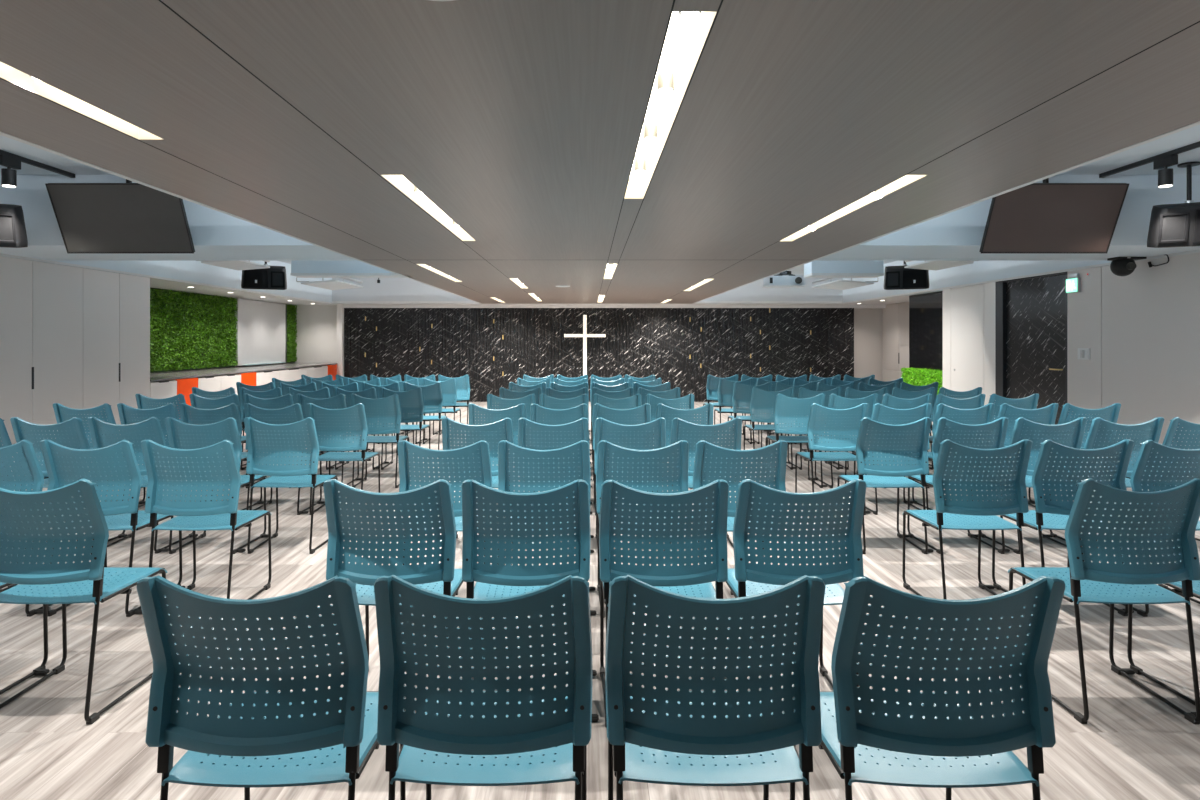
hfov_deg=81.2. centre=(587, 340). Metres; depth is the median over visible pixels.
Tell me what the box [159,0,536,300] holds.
trim
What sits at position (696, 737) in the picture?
chair
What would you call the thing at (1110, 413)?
chair
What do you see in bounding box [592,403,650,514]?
chair
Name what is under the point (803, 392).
chair
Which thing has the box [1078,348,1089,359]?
light switch
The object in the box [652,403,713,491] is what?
chair
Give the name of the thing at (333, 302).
ceiling strip
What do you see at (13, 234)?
loudspeaker
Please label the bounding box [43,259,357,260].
left beam lip
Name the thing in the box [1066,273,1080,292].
exit sign
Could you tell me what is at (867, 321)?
wall
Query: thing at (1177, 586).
chair
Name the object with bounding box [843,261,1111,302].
wall
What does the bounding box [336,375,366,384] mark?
chair
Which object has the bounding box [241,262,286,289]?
loudspeaker
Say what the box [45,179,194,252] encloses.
television
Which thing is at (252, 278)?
grille
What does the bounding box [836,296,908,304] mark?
ceiling
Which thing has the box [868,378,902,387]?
chair
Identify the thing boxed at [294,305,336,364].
wall
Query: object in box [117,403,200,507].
chair
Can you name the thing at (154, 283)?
ceiling
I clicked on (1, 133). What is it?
trim
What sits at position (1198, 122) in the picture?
trim
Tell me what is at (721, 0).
trim
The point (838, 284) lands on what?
air deflector
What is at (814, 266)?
duct
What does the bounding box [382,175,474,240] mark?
recessed light
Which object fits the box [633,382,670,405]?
chair
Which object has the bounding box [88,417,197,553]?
chair
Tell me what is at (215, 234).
beam
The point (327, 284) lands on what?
air deflector
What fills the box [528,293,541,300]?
recessed light
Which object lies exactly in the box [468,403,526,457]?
chair
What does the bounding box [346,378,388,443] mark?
chair
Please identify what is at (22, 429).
chair
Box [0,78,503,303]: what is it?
trim
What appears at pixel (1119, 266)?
dome camera
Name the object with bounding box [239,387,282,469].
chair
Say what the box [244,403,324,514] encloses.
chair
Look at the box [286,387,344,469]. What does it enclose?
chair
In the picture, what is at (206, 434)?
chair
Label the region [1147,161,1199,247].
loudspeaker
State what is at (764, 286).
tray
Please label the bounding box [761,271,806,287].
projector
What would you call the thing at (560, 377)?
chair
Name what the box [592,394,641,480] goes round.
chair
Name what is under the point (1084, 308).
wall panel
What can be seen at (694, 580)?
chair
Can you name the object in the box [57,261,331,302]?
wall
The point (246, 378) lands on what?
base cabinet
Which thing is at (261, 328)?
board
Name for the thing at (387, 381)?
chair
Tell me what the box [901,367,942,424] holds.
hedge
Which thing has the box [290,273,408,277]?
trim
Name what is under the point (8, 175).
track spotlight
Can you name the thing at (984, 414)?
chair
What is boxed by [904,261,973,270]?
air deflector
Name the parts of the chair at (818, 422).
sled leg, seat, backrest, sled leg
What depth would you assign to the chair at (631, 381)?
9.45 m
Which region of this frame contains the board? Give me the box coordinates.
[236,298,286,365]
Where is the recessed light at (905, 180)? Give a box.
[780,175,925,240]
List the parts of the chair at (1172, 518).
sled leg, seat, backrest, sled leg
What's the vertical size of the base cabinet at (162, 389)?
0.853 m
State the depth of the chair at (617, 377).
10.37 m
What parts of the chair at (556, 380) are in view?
backrest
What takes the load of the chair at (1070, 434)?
on the floor
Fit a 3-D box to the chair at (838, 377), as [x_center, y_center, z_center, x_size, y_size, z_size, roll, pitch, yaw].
[3.552,0.948,10.625,0.503,0.901,0.487,0,0,0]
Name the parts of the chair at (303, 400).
backrest, sled leg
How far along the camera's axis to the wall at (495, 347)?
16.10 m
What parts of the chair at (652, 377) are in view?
backrest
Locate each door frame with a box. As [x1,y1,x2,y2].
[995,281,1005,400]
[1065,272,1066,403]
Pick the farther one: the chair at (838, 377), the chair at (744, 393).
the chair at (838, 377)
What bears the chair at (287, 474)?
on the floor
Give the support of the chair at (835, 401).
on the floor
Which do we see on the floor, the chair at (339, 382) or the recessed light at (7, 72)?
the chair at (339, 382)
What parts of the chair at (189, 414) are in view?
backrest, seat, sled leg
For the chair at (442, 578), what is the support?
on the floor
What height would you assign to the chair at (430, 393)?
0.901 m
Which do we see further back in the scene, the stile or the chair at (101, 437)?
the stile
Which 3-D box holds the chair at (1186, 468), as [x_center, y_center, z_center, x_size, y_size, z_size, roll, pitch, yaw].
[3.034,0.948,3.755,0.474,0.901,0.487,0,0,0]
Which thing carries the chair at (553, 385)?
on the floor
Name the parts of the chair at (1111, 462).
sled leg, seat, backrest, sled leg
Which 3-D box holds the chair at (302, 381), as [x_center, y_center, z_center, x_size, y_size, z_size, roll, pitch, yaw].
[-4.029,0.948,9.702,0.503,0.901,0.487,0,0,0]
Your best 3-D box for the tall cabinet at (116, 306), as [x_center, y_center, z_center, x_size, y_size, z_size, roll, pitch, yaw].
[-6.018,0.280,8.550,0.604,2.236,1.220,0,0,0]
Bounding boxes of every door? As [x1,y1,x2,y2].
[951,285,983,397]
[1003,272,1064,435]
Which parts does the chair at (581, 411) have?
backrest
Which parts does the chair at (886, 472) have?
sled leg, seat, backrest, sled leg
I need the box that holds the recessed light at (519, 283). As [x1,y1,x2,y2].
[509,278,526,287]
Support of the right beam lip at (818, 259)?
attached to the ceiling at (1191, 135)
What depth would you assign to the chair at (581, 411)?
5.59 m
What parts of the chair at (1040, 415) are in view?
backrest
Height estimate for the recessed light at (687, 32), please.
0.129 m
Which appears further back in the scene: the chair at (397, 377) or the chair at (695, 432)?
the chair at (397, 377)
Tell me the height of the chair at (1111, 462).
0.901 m
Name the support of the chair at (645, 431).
on the floor
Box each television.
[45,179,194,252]
[979,178,1128,252]
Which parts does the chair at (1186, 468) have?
sled leg, seat, backrest, sled leg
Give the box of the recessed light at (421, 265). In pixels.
[417,264,461,281]
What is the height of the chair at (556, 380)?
0.901 m
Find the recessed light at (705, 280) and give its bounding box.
[684,279,712,290]
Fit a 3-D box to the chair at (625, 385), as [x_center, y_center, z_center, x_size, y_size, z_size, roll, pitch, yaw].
[0.294,0.948,8.735,0.503,0.901,0.487,0,0,0]
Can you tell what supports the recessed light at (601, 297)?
in the ceiling at (521, 121)
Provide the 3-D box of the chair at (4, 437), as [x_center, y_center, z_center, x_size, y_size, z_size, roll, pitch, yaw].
[-4.035,0.948,4.799,0.503,0.901,0.487,0,0,0]
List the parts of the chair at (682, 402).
backrest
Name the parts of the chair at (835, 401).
sled leg, backrest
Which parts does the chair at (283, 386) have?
backrest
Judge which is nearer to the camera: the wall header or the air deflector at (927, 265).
the air deflector at (927, 265)
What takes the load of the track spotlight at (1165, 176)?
attached to the track at (1197, 144)
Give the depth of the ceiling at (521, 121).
2.53 m
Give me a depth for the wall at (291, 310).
16.02 m
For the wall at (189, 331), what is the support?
attached to the wall at (156, 288)
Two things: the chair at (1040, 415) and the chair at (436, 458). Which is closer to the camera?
the chair at (436, 458)
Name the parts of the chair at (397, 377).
backrest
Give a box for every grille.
[244,270,267,287]
[902,269,926,287]
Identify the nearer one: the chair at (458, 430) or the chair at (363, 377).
the chair at (458, 430)
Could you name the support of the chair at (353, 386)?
on the floor
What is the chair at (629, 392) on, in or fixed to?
on the floor
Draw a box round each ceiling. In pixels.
[0,0,1199,303]
[0,125,1199,274]
[150,278,336,304]
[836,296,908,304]
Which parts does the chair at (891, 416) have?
sled leg, backrest, sled leg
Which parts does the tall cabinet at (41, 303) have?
door, door handle, door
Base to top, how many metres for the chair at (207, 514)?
0.901 m
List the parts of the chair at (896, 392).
backrest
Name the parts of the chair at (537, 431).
backrest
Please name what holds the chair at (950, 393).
on the floor
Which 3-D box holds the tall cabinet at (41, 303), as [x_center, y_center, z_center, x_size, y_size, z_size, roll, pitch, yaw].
[-6.018,0.280,7.220,0.604,2.236,1.440,0,0,0]
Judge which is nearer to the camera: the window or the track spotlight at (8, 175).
the track spotlight at (8, 175)
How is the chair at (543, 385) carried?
on the floor
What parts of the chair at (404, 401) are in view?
sled leg, backrest, seat, sled leg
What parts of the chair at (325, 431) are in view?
sled leg, backrest, seat, sled leg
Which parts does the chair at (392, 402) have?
sled leg, backrest, seat, sled leg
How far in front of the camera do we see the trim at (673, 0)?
2.41 m
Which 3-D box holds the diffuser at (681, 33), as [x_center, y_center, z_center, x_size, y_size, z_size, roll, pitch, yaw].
[0.274,-0.954,2.960,0.104,0.008,2.310,0,0,0]
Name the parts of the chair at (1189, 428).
backrest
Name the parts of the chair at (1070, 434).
sled leg, seat, backrest, sled leg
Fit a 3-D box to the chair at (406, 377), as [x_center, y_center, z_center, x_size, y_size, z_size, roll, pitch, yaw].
[-2.479,0.948,10.622,0.503,0.901,0.487,0,0,0]
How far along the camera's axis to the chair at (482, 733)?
1.53 m
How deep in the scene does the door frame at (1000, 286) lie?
9.69 m
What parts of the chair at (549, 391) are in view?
backrest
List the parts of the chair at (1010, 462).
sled leg, seat, backrest, sled leg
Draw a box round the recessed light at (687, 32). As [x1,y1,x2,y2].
[624,12,716,198]
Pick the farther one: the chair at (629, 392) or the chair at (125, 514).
the chair at (629, 392)
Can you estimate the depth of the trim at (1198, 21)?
2.58 m
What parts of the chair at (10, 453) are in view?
backrest, sled leg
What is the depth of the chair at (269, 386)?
8.53 m
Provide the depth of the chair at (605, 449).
3.54 m
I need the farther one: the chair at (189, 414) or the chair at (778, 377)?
the chair at (778, 377)
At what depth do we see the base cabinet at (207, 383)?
10.62 m
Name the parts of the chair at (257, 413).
sled leg, backrest, sled leg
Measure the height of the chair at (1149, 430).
0.901 m
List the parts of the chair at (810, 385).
backrest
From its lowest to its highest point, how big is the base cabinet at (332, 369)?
0.862 m
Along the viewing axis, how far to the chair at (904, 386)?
8.53 m
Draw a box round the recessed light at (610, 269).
[603,264,616,278]
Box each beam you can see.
[0,175,351,258]
[821,175,1199,258]
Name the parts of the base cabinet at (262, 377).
door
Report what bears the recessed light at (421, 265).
in the ceiling at (521, 121)
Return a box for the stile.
[984,282,994,418]
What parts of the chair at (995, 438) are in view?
sled leg, seat, backrest, sled leg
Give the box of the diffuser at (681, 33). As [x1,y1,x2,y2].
[629,12,698,178]
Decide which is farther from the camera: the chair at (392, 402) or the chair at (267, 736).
the chair at (392, 402)
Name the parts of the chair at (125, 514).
sled leg, backrest, seat, sled leg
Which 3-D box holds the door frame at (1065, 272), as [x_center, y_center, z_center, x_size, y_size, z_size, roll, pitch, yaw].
[5.778,0.279,8.355,0.124,2.238,0.030,0,0,0]
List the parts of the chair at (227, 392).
backrest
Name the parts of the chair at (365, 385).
backrest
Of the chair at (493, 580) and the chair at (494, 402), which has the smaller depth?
the chair at (493, 580)
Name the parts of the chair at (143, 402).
backrest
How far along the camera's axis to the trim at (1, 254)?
8.86 m
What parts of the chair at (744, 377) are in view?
backrest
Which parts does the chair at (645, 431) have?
sled leg, backrest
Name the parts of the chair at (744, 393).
seat, backrest, sled leg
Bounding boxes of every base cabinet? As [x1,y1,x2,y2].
[150,380,176,435]
[172,377,197,410]
[194,376,220,397]
[215,374,240,394]
[237,372,255,385]
[248,370,278,385]
[278,368,306,384]
[302,366,327,380]
[323,364,336,384]
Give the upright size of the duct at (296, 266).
0.612 m
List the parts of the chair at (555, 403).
backrest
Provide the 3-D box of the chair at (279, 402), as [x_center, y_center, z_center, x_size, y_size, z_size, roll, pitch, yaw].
[-3.017,0.948,6.855,0.503,0.901,0.487,0,0,0]
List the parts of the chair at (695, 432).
backrest, seat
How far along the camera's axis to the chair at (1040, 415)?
5.62 m
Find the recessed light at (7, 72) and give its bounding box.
[0,62,161,138]
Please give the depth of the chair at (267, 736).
1.52 m
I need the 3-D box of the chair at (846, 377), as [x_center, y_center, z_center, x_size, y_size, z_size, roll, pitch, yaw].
[4.045,0.948,10.621,0.474,0.901,0.487,0,0,0]
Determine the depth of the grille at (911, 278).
10.39 m
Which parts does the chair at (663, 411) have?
backrest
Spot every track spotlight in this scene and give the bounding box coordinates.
[0,154,20,187]
[1153,154,1177,187]
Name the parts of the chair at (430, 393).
backrest, seat, sled leg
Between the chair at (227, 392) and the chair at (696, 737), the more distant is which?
the chair at (227, 392)
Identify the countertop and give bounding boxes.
[150,363,336,380]
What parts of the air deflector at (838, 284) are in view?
rail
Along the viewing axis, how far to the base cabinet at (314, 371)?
14.84 m
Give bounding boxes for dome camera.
[1107,257,1146,275]
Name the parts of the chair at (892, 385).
backrest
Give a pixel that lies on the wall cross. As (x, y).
(584, 335)
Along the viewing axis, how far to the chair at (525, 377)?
10.37 m
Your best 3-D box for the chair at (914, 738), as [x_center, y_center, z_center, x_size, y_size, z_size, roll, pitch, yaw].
[0.781,0.948,1.705,0.474,0.901,0.487,0,0,0]
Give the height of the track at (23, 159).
0.036 m
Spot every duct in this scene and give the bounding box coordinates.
[291,261,391,272]
[804,261,883,274]
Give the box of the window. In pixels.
[909,291,942,370]
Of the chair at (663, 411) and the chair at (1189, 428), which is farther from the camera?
the chair at (663, 411)
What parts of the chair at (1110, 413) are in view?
sled leg, backrest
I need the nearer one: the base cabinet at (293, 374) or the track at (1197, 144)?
the track at (1197, 144)
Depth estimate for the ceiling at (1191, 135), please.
5.71 m
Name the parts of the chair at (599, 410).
sled leg, backrest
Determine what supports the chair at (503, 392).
on the floor
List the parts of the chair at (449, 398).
sled leg, backrest, seat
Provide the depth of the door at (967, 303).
10.53 m
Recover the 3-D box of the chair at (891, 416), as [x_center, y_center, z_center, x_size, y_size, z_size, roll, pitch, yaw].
[2.544,0.948,5.835,0.503,0.901,0.487,0,0,0]
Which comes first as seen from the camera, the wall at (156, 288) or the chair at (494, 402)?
the chair at (494, 402)
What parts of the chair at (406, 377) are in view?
backrest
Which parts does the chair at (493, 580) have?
seat, backrest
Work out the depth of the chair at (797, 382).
9.48 m
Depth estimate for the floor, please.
2.90 m
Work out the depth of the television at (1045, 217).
5.96 m
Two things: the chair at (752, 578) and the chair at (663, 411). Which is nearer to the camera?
the chair at (752, 578)
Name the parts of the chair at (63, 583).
sled leg, backrest, seat, sled leg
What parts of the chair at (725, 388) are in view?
sled leg, seat, backrest, sled leg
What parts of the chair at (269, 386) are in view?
backrest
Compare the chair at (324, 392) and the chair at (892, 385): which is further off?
the chair at (892, 385)
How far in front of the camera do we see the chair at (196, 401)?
6.64 m
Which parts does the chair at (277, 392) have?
backrest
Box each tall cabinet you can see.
[0,256,82,466]
[83,268,149,429]
[882,302,908,384]
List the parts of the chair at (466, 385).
backrest, seat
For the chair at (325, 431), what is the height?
0.901 m
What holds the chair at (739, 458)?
on the floor
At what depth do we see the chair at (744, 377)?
10.41 m
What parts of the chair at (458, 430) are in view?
seat, backrest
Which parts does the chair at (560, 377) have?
backrest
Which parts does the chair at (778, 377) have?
backrest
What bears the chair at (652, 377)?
on the floor
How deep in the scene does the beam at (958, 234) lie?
6.24 m
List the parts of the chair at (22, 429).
seat, backrest, sled leg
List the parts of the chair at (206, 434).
sled leg, backrest, seat, sled leg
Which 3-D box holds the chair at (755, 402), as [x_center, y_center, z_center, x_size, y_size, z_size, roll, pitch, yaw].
[2.031,0.948,7.803,0.503,0.901,0.487,0,0,0]
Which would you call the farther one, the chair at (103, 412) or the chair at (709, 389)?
the chair at (709, 389)
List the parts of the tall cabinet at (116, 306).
door, door handle, door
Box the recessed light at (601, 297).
[597,295,604,302]
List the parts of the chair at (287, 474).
sled leg, backrest, seat, sled leg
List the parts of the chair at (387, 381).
backrest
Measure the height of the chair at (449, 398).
0.901 m
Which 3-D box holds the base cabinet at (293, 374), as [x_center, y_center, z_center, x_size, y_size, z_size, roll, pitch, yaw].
[-5.999,0.972,13.650,0.562,0.853,1.300,0,0,0]
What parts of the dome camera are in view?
shelf plate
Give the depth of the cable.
6.96 m
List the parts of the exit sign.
plate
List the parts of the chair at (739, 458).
seat, backrest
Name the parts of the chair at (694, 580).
sled leg, seat, backrest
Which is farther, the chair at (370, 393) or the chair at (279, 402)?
the chair at (370, 393)
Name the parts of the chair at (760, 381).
backrest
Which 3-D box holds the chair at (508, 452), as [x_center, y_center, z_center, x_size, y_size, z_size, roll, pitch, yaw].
[-0.205,0.948,3.737,0.503,0.901,0.487,0,0,0]
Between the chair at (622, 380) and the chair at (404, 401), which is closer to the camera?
the chair at (404, 401)
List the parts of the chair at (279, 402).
backrest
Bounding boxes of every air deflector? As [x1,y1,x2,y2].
[201,261,269,270]
[296,277,362,289]
[812,277,877,289]
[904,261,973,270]
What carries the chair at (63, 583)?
on the floor
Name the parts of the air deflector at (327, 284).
rail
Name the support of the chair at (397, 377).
on the floor
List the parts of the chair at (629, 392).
backrest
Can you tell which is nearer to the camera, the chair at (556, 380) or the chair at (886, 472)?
the chair at (886, 472)
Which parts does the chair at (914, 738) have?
sled leg, seat, backrest, sled leg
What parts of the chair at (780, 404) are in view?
seat, backrest, sled leg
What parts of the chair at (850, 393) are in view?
sled leg, backrest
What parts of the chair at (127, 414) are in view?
backrest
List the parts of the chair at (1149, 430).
sled leg, seat, backrest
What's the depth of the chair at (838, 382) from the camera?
9.47 m
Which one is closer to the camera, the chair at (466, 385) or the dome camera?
the dome camera
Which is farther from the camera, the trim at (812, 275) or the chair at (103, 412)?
the trim at (812, 275)
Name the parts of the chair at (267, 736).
sled leg, backrest, seat, sled leg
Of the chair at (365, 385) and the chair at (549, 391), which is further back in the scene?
the chair at (365, 385)
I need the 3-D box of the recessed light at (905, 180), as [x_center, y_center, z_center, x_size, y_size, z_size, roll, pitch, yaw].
[1.669,-0.905,4.720,0.108,0.129,2.359,0,0,0]
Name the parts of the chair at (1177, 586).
seat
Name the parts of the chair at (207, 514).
sled leg, backrest, seat, sled leg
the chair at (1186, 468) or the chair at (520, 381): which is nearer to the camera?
the chair at (1186, 468)
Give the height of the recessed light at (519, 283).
0.129 m
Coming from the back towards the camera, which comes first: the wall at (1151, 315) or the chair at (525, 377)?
the chair at (525, 377)
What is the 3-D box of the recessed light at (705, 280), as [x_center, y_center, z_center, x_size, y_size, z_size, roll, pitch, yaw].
[1.665,-0.905,10.625,0.112,0.129,2.349,0,0,0]
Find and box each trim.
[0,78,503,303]
[0,132,481,303]
[0,253,332,303]
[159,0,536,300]
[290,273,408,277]
[343,304,885,307]
[597,0,674,301]
[602,0,722,302]
[672,21,1199,296]
[692,121,1199,303]
[804,273,883,277]
[842,249,1199,303]
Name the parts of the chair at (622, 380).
backrest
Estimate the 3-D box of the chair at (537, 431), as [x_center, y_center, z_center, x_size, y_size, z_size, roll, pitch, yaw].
[-0.206,0.948,4.780,0.503,0.901,0.487,0,0,0]
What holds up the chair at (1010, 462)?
on the floor
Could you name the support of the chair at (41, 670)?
on the floor
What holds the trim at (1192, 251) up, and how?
attached to the wall at (978, 271)
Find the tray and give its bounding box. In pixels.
[761,285,806,287]
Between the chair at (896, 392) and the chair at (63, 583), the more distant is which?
the chair at (896, 392)
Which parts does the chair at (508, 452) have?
backrest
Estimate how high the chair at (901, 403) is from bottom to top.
0.901 m
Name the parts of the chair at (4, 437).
backrest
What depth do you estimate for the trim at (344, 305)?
16.07 m
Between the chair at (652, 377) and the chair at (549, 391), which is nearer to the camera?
the chair at (549, 391)
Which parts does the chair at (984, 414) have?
sled leg, backrest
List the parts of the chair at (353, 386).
backrest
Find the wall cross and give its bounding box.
[564,315,605,374]
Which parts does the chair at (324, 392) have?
backrest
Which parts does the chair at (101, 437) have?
sled leg, backrest, seat, sled leg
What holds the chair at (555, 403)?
on the floor
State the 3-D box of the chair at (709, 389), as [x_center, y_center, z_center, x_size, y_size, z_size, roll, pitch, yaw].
[2.031,0.948,10.623,0.503,0.901,0.487,0,0,0]
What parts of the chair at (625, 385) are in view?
backrest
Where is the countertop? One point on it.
(232, 370)
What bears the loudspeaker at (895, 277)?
hanging from the ceiling at (1191, 135)
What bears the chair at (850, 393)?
on the floor
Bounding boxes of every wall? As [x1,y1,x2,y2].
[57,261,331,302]
[150,288,237,372]
[156,288,283,372]
[286,304,296,362]
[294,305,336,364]
[344,308,853,401]
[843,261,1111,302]
[854,308,882,384]
[943,284,983,389]
[1102,252,1199,461]
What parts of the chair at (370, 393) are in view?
backrest, sled leg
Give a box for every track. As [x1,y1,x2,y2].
[0,150,74,177]
[1099,141,1199,177]
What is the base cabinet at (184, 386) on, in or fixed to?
on the floor
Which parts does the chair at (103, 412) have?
backrest, sled leg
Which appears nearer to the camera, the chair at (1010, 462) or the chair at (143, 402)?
the chair at (1010, 462)
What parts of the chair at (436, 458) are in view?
backrest, seat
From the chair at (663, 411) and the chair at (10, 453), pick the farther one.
the chair at (663, 411)
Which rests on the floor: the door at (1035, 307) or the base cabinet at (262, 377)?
the base cabinet at (262, 377)
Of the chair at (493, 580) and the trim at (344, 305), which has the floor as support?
the chair at (493, 580)
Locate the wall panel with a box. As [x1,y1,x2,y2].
[1067,267,1101,423]
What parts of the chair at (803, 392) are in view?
sled leg, backrest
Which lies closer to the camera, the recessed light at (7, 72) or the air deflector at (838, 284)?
the recessed light at (7, 72)
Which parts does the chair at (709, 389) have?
backrest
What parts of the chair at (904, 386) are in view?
backrest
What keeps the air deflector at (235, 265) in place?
hanging from the ceiling at (1191, 135)
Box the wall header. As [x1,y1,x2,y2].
[332,275,842,300]
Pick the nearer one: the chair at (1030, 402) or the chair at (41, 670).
the chair at (41, 670)
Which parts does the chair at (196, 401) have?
backrest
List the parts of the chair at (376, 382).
backrest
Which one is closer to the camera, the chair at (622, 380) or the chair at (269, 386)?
the chair at (269, 386)
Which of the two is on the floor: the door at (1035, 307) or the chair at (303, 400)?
the chair at (303, 400)
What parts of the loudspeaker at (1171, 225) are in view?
ceiling plate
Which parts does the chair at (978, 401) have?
backrest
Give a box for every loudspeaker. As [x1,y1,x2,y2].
[0,204,27,247]
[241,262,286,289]
[884,261,928,289]
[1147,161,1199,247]
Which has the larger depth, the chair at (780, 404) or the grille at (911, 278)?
the grille at (911, 278)
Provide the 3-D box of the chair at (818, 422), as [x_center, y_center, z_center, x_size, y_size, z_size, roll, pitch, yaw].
[2.037,0.948,5.831,0.503,0.901,0.487,0,0,0]
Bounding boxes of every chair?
[0,418,48,485]
[0,440,93,616]
[0,479,167,723]
[0,582,49,693]
[10,417,127,548]
[40,440,184,616]
[53,403,145,503]
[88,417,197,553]
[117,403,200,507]
[135,394,185,487]
[136,575,405,799]
[141,440,271,599]
[165,417,267,553]
[179,403,263,509]
[189,394,259,479]
[192,387,246,466]
[236,382,274,451]
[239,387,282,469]
[243,394,309,487]
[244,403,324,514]
[244,417,337,553]
[272,378,306,387]
[278,382,323,452]
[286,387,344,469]
[296,394,360,487]
[301,375,333,387]
[307,403,379,514]
[309,378,343,389]
[320,382,370,453]
[323,479,466,689]
[333,387,388,469]
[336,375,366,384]
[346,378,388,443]
[350,394,409,487]
[361,382,407,451]
[370,375,406,434]
[374,575,591,799]
[379,387,429,469]
[384,378,426,443]
[397,440,498,612]
[403,382,446,449]
[404,374,441,434]
[422,378,460,443]
[438,374,470,434]
[442,417,518,550]
[462,479,598,720]
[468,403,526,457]
[487,394,535,429]
[498,440,595,617]
[499,387,541,414]
[509,382,546,397]
[517,378,550,391]
[518,417,593,552]
[523,375,553,384]
[530,403,591,513]
[540,394,591,487]
[545,387,590,468]
[550,382,590,454]
[554,378,589,442]
[557,375,589,434]
[590,375,621,387]
[590,378,624,439]
[591,382,628,450]
[591,387,633,463]
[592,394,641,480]
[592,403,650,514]
[594,417,670,550]
[596,440,688,617]
[599,479,728,726]
[605,575,824,799]
[624,375,654,434]
[628,378,661,389]
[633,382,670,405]
[638,387,679,413]
[645,394,693,488]
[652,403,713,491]
[667,417,741,546]
[692,440,787,563]
[703,374,737,430]
[714,378,754,443]
[724,479,866,687]
[728,382,771,453]
[741,374,773,434]
[744,387,794,469]
[750,378,790,443]
[765,394,826,487]
[767,382,813,451]
[769,375,806,434]
[785,378,827,443]
[788,387,842,469]
[790,576,1064,799]
[795,403,870,514]
[807,382,854,454]
[809,375,840,384]
[815,394,877,487]
[831,378,865,397]
[832,387,887,469]
[837,417,933,553]
[843,374,874,387]
[854,382,896,452]
[854,403,930,514]
[865,394,931,487]
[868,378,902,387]
[890,387,934,469]
[900,382,938,451]
[902,439,1031,598]
[907,417,1009,553]
[912,403,994,509]
[929,387,981,466]
[929,394,985,442]
[971,403,1057,506]
[981,417,1086,553]
[988,394,1038,432]
[992,440,1133,615]
[1008,478,1199,723]
[1028,403,1120,503]
[1050,417,1163,548]
[1081,440,1199,616]
[1125,417,1199,540]
[1127,580,1199,705]
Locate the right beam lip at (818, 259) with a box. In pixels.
[815,259,1106,260]
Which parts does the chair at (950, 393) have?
backrest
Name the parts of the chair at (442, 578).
sled leg, backrest, seat, sled leg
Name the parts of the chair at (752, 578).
sled leg, seat, backrest, sled leg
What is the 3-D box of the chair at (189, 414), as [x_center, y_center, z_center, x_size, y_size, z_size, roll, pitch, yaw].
[-3.019,0.948,5.825,0.503,0.901,0.487,0,0,0]
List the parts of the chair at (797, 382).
backrest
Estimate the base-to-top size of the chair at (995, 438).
0.901 m
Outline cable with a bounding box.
[1148,254,1168,266]
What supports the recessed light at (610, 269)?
in the ceiling at (521, 121)
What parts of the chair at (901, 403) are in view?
backrest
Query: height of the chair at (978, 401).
0.901 m
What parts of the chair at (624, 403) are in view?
backrest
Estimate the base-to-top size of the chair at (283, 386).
0.901 m
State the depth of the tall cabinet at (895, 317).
15.56 m
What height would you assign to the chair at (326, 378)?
0.901 m
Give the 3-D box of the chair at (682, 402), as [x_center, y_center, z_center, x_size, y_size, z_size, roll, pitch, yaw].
[0.781,0.948,6.825,0.474,0.901,0.487,0,0,0]
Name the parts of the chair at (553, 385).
backrest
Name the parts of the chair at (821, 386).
backrest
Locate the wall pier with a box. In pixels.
[337,304,343,377]
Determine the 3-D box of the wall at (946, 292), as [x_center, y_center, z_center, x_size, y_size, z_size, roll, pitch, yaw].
[6.410,0.279,10.540,1.380,2.238,1.460,0,0,0]
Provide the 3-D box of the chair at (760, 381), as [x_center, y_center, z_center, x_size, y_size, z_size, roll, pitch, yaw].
[2.546,0.948,9.698,0.503,0.901,0.487,0,0,0]
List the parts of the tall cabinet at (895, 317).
door, door, door, door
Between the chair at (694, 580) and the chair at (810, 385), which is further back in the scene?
the chair at (810, 385)
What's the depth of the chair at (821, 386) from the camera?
8.53 m
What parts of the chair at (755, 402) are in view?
sled leg, seat, backrest, sled leg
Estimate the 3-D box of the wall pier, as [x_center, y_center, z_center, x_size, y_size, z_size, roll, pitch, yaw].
[-5.660,0.279,16.250,0.120,2.238,0.500,0,0,0]
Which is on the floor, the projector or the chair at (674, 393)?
the chair at (674, 393)
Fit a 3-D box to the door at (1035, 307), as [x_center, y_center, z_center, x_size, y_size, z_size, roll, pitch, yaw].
[5.776,0.279,9.005,0.129,2.238,1.270,0,0,0]
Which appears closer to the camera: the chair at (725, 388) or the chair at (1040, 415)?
the chair at (1040, 415)
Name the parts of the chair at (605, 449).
sled leg, backrest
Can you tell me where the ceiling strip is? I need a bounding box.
[332,301,842,303]
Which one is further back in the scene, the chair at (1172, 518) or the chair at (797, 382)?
the chair at (797, 382)
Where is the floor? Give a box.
[0,402,1199,799]
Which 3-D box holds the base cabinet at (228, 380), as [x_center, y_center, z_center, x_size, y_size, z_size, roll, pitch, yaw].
[-5.999,0.972,11.250,0.562,0.853,0.640,0,0,0]

